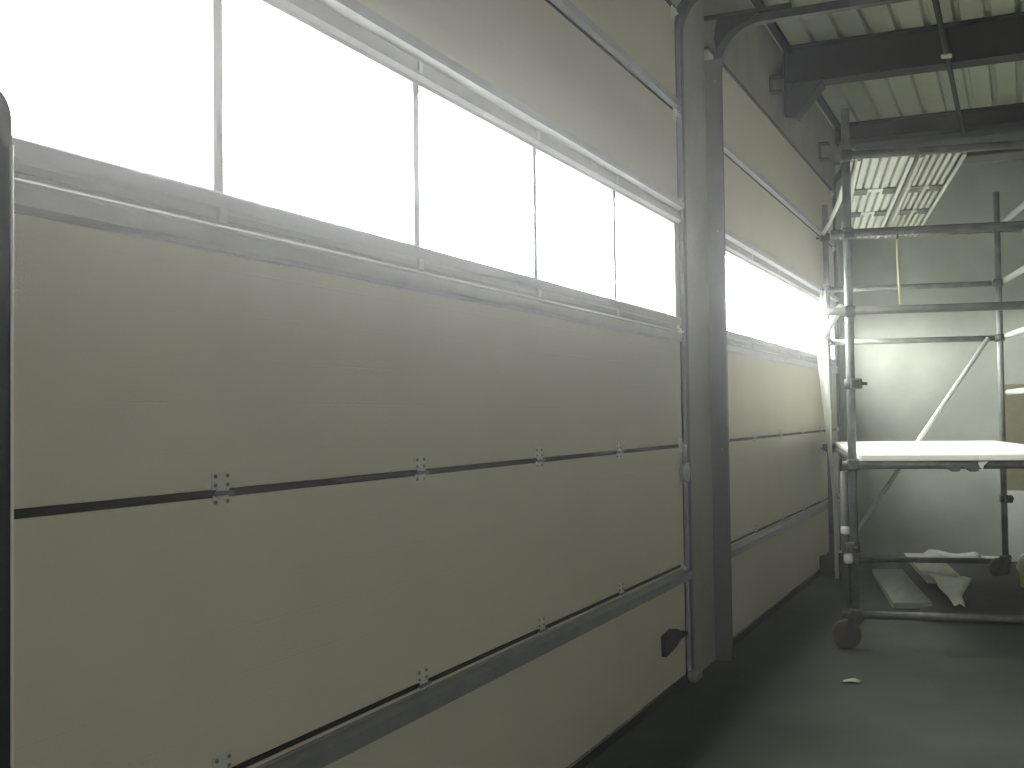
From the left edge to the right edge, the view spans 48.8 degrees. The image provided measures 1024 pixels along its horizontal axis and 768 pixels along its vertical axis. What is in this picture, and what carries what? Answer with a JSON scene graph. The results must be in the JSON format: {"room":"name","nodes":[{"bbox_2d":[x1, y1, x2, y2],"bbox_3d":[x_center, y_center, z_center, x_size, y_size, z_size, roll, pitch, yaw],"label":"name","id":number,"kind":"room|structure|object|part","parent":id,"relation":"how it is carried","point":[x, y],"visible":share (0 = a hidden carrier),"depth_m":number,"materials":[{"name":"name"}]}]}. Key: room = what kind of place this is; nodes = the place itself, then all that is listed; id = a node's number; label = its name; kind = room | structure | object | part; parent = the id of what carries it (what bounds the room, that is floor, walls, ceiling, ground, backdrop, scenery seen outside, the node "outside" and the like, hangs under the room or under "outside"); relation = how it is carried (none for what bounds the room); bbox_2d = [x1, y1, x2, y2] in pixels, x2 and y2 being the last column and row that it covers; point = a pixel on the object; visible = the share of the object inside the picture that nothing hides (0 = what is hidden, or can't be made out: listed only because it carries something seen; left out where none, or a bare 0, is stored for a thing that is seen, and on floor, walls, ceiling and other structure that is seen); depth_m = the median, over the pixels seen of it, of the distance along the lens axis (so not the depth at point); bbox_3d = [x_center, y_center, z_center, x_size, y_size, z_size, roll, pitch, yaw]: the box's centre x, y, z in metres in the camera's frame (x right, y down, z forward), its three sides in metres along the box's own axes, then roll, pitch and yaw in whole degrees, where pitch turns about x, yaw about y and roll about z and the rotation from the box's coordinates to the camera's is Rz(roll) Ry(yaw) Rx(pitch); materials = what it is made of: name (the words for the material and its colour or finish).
{"room":"industrial warehouse","nodes":[
{"label":"industrial warehouse","id":0,"kind":"room"},
{"bbox_2d":[620,0,842,669],"bbox_3d":[-0.280,-0.588,3.733,0.300,4.200,16.550,-1,-2,24],"label":"wall","id":1,"kind":"structure","parent":0,"point":[643,236],"depth_m":6.33,"materials":[{"name":"metal"}]},
{"bbox_2d":[12,0,691,767],"bbox_3d":[-0.084,-0.271,3.770,0.096,3.560,4.812,-1,-2,24],"label":"door","id":2,"kind":"structure","parent":1,"relation":"in","point":[292,489],"depth_m":3.03,"materials":[{"name":"beige metal"}]},
{"bbox_3d":[-0.112,-0.028,3.759,0.042,0.590,4.760,-1,-2,24],"label":"panel","id":3,"kind":"part","parent":2,"relation":"part of","materials":[{"name":"beige paint"}]},
{"bbox_3d":[-0.104,0.581,3.741,0.042,0.612,4.760,-1,-2,24],"label":"panel","id":4,"kind":"part","parent":2,"relation":"part of","materials":[{"name":"beige paint"}]},
{"bbox_3d":[-0.096,1.178,3.724,0.042,0.567,4.760,-1,-2,24],"label":"panel","id":5,"kind":"part","parent":2,"relation":"part of","materials":[{"name":"beige paint"}]},
{"bbox_3d":[-0.128,-1.247,3.795,0.042,0.474,4.760,-1,-2,24],"label":"panel","id":6,"kind":"part","parent":2,"relation":"part of","materials":[{"name":"beige paint"}]},
{"bbox_3d":[-0.134,-1.760,3.810,0.042,0.537,4.760,-1,-2,24],"label":"panel","id":7,"kind":"part","parent":2,"relation":"part of","materials":[{"name":"beige paint"}]},
{"bbox_2d":[674,0,702,682],"bbox_3d":[2.800,-0.361,5.162,4.244,3.750,0.155,-1,-2,24],"label":"door track","id":8,"kind":"object","parent":1,"relation":"attached to","point":[694,674],"visible":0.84,"depth_m":6.03,"materials":[{"name":"metal"}]},
{"bbox_2d":[704,46,840,645],"bbox_3d":[2.157,-0.155,8.743,0.096,3.560,4.775,-1,-2,24],"label":"door","id":9,"kind":"structure","parent":1,"relation":"in","point":[774,197],"depth_m":8.12,"materials":[{"name":"beige metal"}]},
{"bbox_3d":[2.114,-1.644,8.800,0.042,0.537,4.760,-1,-2,24],"label":"panel","id":10,"kind":"part","parent":9,"relation":"part of","materials":[{"name":"beige paint"}]},
{"bbox_3d":[2.120,-1.131,8.785,0.042,0.474,4.760,-1,-2,24],"label":"panel","id":11,"kind":"part","parent":9,"relation":"part of","materials":[{"name":"beige paint"}]},
{"bbox_3d":[2.136,0.089,8.750,0.042,0.590,4.760,-1,-2,24],"label":"panel","id":12,"kind":"part","parent":9,"relation":"part of","materials":[{"name":"beige paint"}]},
{"bbox_3d":[2.144,0.697,8.732,0.042,0.612,4.760,-1,-2,24],"label":"panel","id":13,"kind":"part","parent":9,"relation":"part of","materials":[{"name":"beige paint"}]},
{"bbox_3d":[2.152,1.295,8.714,0.042,0.567,4.760,-1,-2,24],"label":"panel","id":14,"kind":"part","parent":9,"relation":"part of","materials":[{"name":"beige paint"}]},
{"bbox_2d":[769,74,783,94],"bbox_3d":[1.939,-2.195,8.283,0.090,0.120,0.100,-1,-2,24],"label":"wall bracket","id":15,"kind":"object","parent":1,"relation":"attached to","point":[777,76],"visible":1,"depth_m":8.28,"materials":[{"name":"metal"}]},
{"bbox_3d":[1.901,-2.193,8.300,0.006,0.120,0.100,-1,-2,24],"label":"plate","id":16,"kind":"part","parent":15,"relation":"part of","materials":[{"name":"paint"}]},
{"bbox_2d":[750,0,840,128],"bbox_3d":[2.187,-2.554,8.811,0.054,0.034,5.350,-1,-2,24],"label":"trim","id":17,"kind":"structure","parent":1,"relation":"attached to","point":[773,27],"depth_m":8.50,"materials":[{"name":"paint"}]},
{"bbox_2d":[704,0,911,660],"bbox_3d":[3.067,-0.327,5.664,4.318,3.705,0.089,-1,-2,24],"label":"door track","id":18,"kind":"object","parent":1,"relation":"attached to","point":[729,26],"visible":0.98,"depth_m":6.47,"materials":[{"name":"metal"}]},
{"bbox_3d":[1.276,-2.020,6.477,0.245,0.179,0.006,-1,-2,24],"label":"gusset plate","id":19,"kind":"part","parent":18,"relation":"part of","materials":[{"name":"paint"}]},
{"bbox_3d":[1.342,-2.123,6.449,0.498,0.024,0.028,-1,-2,24],"label":"bracket arm","id":20,"kind":"part","parent":18,"relation":"part of","materials":[{"name":"paint"}]},
{"bbox_2d":[818,141,830,161],"bbox_3d":[2.851,-2.117,10.306,0.090,0.156,0.130,-1,-2,24],"label":"wall bracket","id":21,"kind":"object","parent":1,"relation":"attached to","point":[826,143],"visible":1,"depth_m":10.28,"materials":[{"name":"metal"}]},
{"bbox_3d":[2.813,-2.116,10.323,0.006,0.156,0.130,-1,-2,24],"label":"plate","id":22,"kind":"part","parent":21,"relation":"part of","materials":[{"name":"paint"}]},
{"bbox_2d":[832,148,1023,555],"bbox_3d":[5.045,-0.294,10.150,4.244,3.850,0.145,-1,-2,24],"label":"door track","id":23,"kind":"object","parent":1,"relation":"attached to","point":[838,175],"visible":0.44,"depth_m":11.01,"materials":[{"name":"metal"}]},
{"bbox_2d":[585,555,1023,767],"bbox_3d":[3.634,1.510,1.921,8.822,0.200,17.150,-1,-2,24],"label":"floor","id":24,"kind":"structure","parent":0,"point":[930,694],"depth_m":5.49,"materials":[{"name":"concrete"}]},
{"bbox_2d":[0,90,13,767],"bbox_3d":[-0.685,0.536,1.332,0.200,1.825,0.200,-1,-2,24],"label":"post","id":25,"kind":"object","parent":24,"relation":"on","point":[6,146],"visible":1,"depth_m":1.37,"materials":[{"name":"metal"}]},
{"bbox_2d":[843,678,861,682],"bbox_3d":[1.770,1.538,5.875,0.096,0.017,0.080,-1,-2,24],"label":"paper scrap","id":26,"kind":"object","parent":24,"relation":"on","point":[850,679],"visible":1,"depth_m":5.86,"materials":[{"name":"white paper"}]},
{"bbox_2d":[816,108,1023,648],"bbox_3d":[3.149,-0.029,8.112,1.840,3.250,3.336,-1,-2,13],"label":"scaffold tower","id":27,"kind":"object","parent":24,"relation":"on","point":[846,633],"depth_m":6.76,"materials":[{"name":"metal"}]},
{"bbox_3d":[2.640,0.417,9.454,0.140,2.410,0.026,-1,-2,24],"label":"plastic strip","id":28,"kind":"part","parent":27,"relation":"part of","materials":[{"name":"white plastic"}]},
{"bbox_3d":[2.334,-0.418,8.318,0.048,0.048,3.140,-1,-2,13],"label":"guard rail","id":29,"kind":"part","parent":27,"relation":"part of","materials":[{"name":"metal"}]},
{"bbox_3d":[2.392,-1.355,8.298,0.060,0.054,3.082,-1,-2,12],"label":"guard rail","id":30,"kind":"part","parent":27,"relation":"part of","materials":[{"name":"metal"}]},
{"bbox_2d":[834,441,918,460],"bbox_3d":[2.596,0.475,8.232,0.328,0.036,3.340,-1,-2,13],"label":"board","id":31,"kind":"object","parent":27,"relation":"on","point":[866,450],"visible":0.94,"depth_m":7.04,"materials":[{"name":"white wood"}]},
{"bbox_2d":[840,155,914,239],"bbox_3d":[2.624,-1.326,8.283,0.325,0.056,3.196,-1,-2,14],"label":"plank","id":32,"kind":"object","parent":27,"relation":"on","point":[876,183],"visible":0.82,"depth_m":7.66,"materials":[{"name":"metal"}]},
{"bbox_3d":[2.619,-1.292,8.636,0.084,0.005,0.200,-1,-2,14],"label":"hook plate","id":33,"kind":"part","parent":32,"relation":"part of","materials":[{"name":"metal"}]},
{"bbox_3d":[2.393,-1.315,7.754,0.084,0.005,0.200,-1,-2,14],"label":"hook plate","id":34,"kind":"part","parent":32,"relation":"part of","materials":[{"name":"metal"}]},
{"bbox_3d":[2.798,-1.296,8.590,0.084,0.005,0.200,-1,-2,14],"label":"hook plate","id":35,"kind":"part","parent":32,"relation":"part of","materials":[{"name":"metal"}]},
{"bbox_3d":[2.573,-1.319,7.708,0.084,0.005,0.200,-1,-2,14],"label":"hook plate","id":36,"kind":"part","parent":32,"relation":"part of","materials":[{"name":"metal"}]},
{"bbox_2d":[896,230,901,303],"bbox_3d":[2.278,-0.690,6.655,0.025,0.439,0.040,-1,-2,13],"label":"strap","id":37,"kind":"object","parent":27,"relation":"hanging from","point":[897,243],"visible":1,"depth_m":6.66,"materials":[{"name":"beige fabric"}]},
{"bbox_2d":[884,152,966,237],"bbox_3d":[2.947,-1.332,8.206,0.262,0.056,3.196,-1,-2,15],"label":"plank","id":38,"kind":"object","parent":27,"relation":"on","point":[929,176],"visible":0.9,"depth_m":7.63,"materials":[{"name":"metal"}]},
{"bbox_3d":[2.974,-1.299,8.551,0.084,0.005,0.200,-1,-2,15],"label":"hook plate","id":39,"kind":"part","parent":38,"relation":"part of","materials":[{"name":"metal"}]},
{"bbox_3d":[2.744,-1.322,7.670,0.084,0.005,0.200,-1,-2,15],"label":"hook plate","id":40,"kind":"part","parent":38,"relation":"part of","materials":[{"name":"metal"}]},
{"bbox_3d":[3.092,-1.302,8.521,0.084,0.005,0.200,-1,-2,15],"label":"hook plate","id":41,"kind":"part","parent":38,"relation":"part of","materials":[{"name":"metal"}]},
{"bbox_3d":[2.862,-1.325,7.640,0.084,0.005,0.200,-1,-2,15],"label":"hook plate","id":42,"kind":"part","parent":38,"relation":"part of","materials":[{"name":"metal"}]},
{"bbox_2d":[874,441,978,460],"bbox_3d":[2.914,0.469,8.157,0.328,0.036,3.340,-1,-2,13],"label":"board","id":43,"kind":"object","parent":27,"relation":"on","point":[926,452],"visible":0.87,"depth_m":7.03,"materials":[{"name":"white wood"}]},
{"bbox_2d":[915,441,1023,460],"bbox_3d":[3.231,0.463,8.082,0.328,0.036,3.340,-1,-2,13],"label":"board","id":44,"kind":"object","parent":27,"relation":"on","point":[986,453],"visible":0.74,"depth_m":7.14,"materials":[{"name":"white wood"}]},
{"bbox_2d":[958,440,1023,451],"bbox_3d":[3.549,0.456,8.006,0.328,0.036,3.340,-1,-2,13],"label":"board","id":45,"kind":"object","parent":27,"relation":"on","point":[991,443],"visible":0.61,"depth_m":8.40,"materials":[{"name":"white wood"}]},
{"bbox_3d":[3.778,-1.407,7.970,0.048,0.048,3.280,-1,-2,13],"label":"guard rail","id":46,"kind":"part","parent":27,"relation":"part of","materials":[{"name":"metal"}]},
{"bbox_3d":[3.784,-0.917,7.955,0.048,0.048,3.280,-1,-2,13],"label":"guard rail","id":47,"kind":"part","parent":27,"relation":"part of","materials":[{"name":"metal"}]},
{"bbox_3d":[3.791,-0.448,7.942,0.048,0.048,3.280,-1,-2,13],"label":"guard rail","id":48,"kind":"part","parent":27,"relation":"part of","materials":[{"name":"metal"}]},
{"bbox_3d":[3.797,0.027,7.928,0.048,0.048,3.280,-1,-2,13],"label":"guard rail","id":49,"kind":"part","parent":27,"relation":"part of","materials":[{"name":"metal"}]},
{"bbox_2d":[925,549,980,557],"bbox_3d":[4.078,1.597,10.458,0.520,0.106,0.117,-2,-2,37],"label":"roll","id":50,"kind":"object","parent":24,"relation":"on","point":[942,554],"visible":0.42,"depth_m":10.43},
{"bbox_2d":[898,562,1023,614],"bbox_3d":[3.950,1.575,8.671,1.813,0.049,3.420,-1,-2,15],"label":"tarpaulin","id":51,"kind":"object","parent":24,"relation":"on","point":[986,593],"visible":0.44,"depth_m":8.52,"materials":[{"name":"plastic"}]},
{"bbox_2d":[872,569,931,608],"bbox_3d":[3.032,1.590,8.845,0.266,0.040,1.806,-1,-2,13],"label":"board","id":52,"kind":"object","parent":51,"relation":"on","point":[901,592],"visible":0.99,"depth_m":8.59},
{"bbox_2d":[904,553,959,582],"bbox_3d":[3.579,1.560,9.621,0.284,0.040,1.642,-1,-2,13],"label":"board","id":53,"kind":"object","parent":51,"relation":"on","point":[922,569],"visible":0.59,"depth_m":9.45,"materials":[{"name":"grey wood"}]},
{"bbox_2d":[926,572,971,606],"bbox_3d":[3.303,1.509,8.354,0.278,0.083,1.206,-1,-2,11],"label":"sheet","id":54,"kind":"object","parent":51,"relation":"on","point":[954,588],"visible":1,"depth_m":8.45,"materials":[{"name":"white plastic"}]},
{"bbox_2d":[981,556,998,557],"bbox_3d":[4.204,1.559,9.852,0.230,0.030,0.720,-1,-2,24],"label":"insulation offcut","id":55,"kind":"object","parent":51,"relation":"on","point":[981,556],"visible":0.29,"depth_m":10.16,"materials":[{"name":"white"}]},
{"bbox_2d":[1016,554,1023,573],"bbox_3d":[4.269,1.441,9.004,0.465,0.234,0.907,-1,-2,24],"label":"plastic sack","id":56,"kind":"object","parent":51,"relation":"on","point":[1019,566],"visible":0.82,"depth_m":8.90,"materials":[{"name":"white plastic"}]},
{"bbox_2d":[1020,566,1023,587],"bbox_3d":[3.922,1.472,8.621,0.080,0.160,0.080,-1,-2,24],"label":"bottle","id":57,"kind":"object","parent":51,"relation":"on","point":[1022,572],"visible":1,"depth_m":8.61,"materials":[{"name":"yellow plastic"}]},
{"bbox_2d":[1004,384,1023,490],"bbox_3d":[5.152,0.812,10.314,1.205,1.645,0.018,-1,-2,24],"label":"sheet","id":58,"kind":"object","parent":24,"relation":"on","point":[1014,404],"visible":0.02,"depth_m":10.52,"materials":[{"name":"beige"}]},
{"bbox_2d":[1007,491,1023,561],"bbox_3d":[5.104,1.307,10.283,1.090,0.655,0.050,-1,-2,24],"label":"board","id":59,"kind":"object","parent":24,"relation":"on","point":[1015,509],"visible":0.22,"depth_m":10.45,"materials":[{"name":"white"}]},
{"bbox_2d":[748,0,1023,128],"bbox_3d":[3.658,-2.870,2.012,9.000,0.160,17.150,-1,-2,24],"label":"ceiling","id":60,"kind":"structure","parent":0,"point":[1000,83],"depth_m":9.46,"materials":[{"name":"metal"}]},
{"bbox_2d":[783,12,1023,122],"bbox_3d":[5.842,-2.397,7.013,8.186,0.548,0.200,-1,-2,24],"label":"roof beam","id":61,"kind":"structure","parent":60,"relation":"attached to","point":[812,66],"depth_m":8.36,"materials":[{"name":"metal"}]},
{"bbox_3d":[2.117,-2.302,8.688,0.016,0.544,0.200,-1,-2,24],"label":"plate","id":62,"kind":"part","parent":61,"relation":"part of","materials":[{"name":"paint"}]},
{"bbox_2d":[932,0,964,135],"bbox_3d":[3.117,-2.278,8.062,0.070,0.072,4.360,-1,-2,24],"label":"conduit pipe","id":63,"kind":"object","parent":61,"relation":"hanging from","point":[946,55],"visible":1,"depth_m":7.88,"materials":[{"name":"grey metal"}]},
{"bbox_2d":[834,102,1023,147],"bbox_3d":[6.895,-2.522,9.360,8.186,0.189,0.200,-1,-2,24],"label":"roof beam","id":64,"kind":"structure","parent":60,"relation":"attached to","point":[1008,115],"depth_m":10.66,"materials":[{"name":"metal"}]},
{"bbox_3d":[3.170,-2.425,11.036,0.016,0.189,0.200,-1,-2,24],"label":"plate","id":65,"kind":"part","parent":64,"relation":"part of","materials":[{"name":"paint"}]},
{"bbox_2d":[836,125,1023,556],"bbox_3d":[7.064,-0.510,9.665,8.822,4.200,0.300,-1,-2,24],"label":"wall","id":66,"kind":"structure","parent":0,"point":[945,510],"depth_m":10.84,"materials":[{"name":"paint"}]},
{"bbox_2d":[835,131,1023,175],"bbox_3d":[6.965,-2.283,9.548,8.222,0.260,0.070,-1,-2,24],"label":"trim","id":67,"kind":"structure","parent":66,"relation":"attached to","point":[1019,135],"depth_m":10.68,"materials":[{"name":"metal"}]}
]}

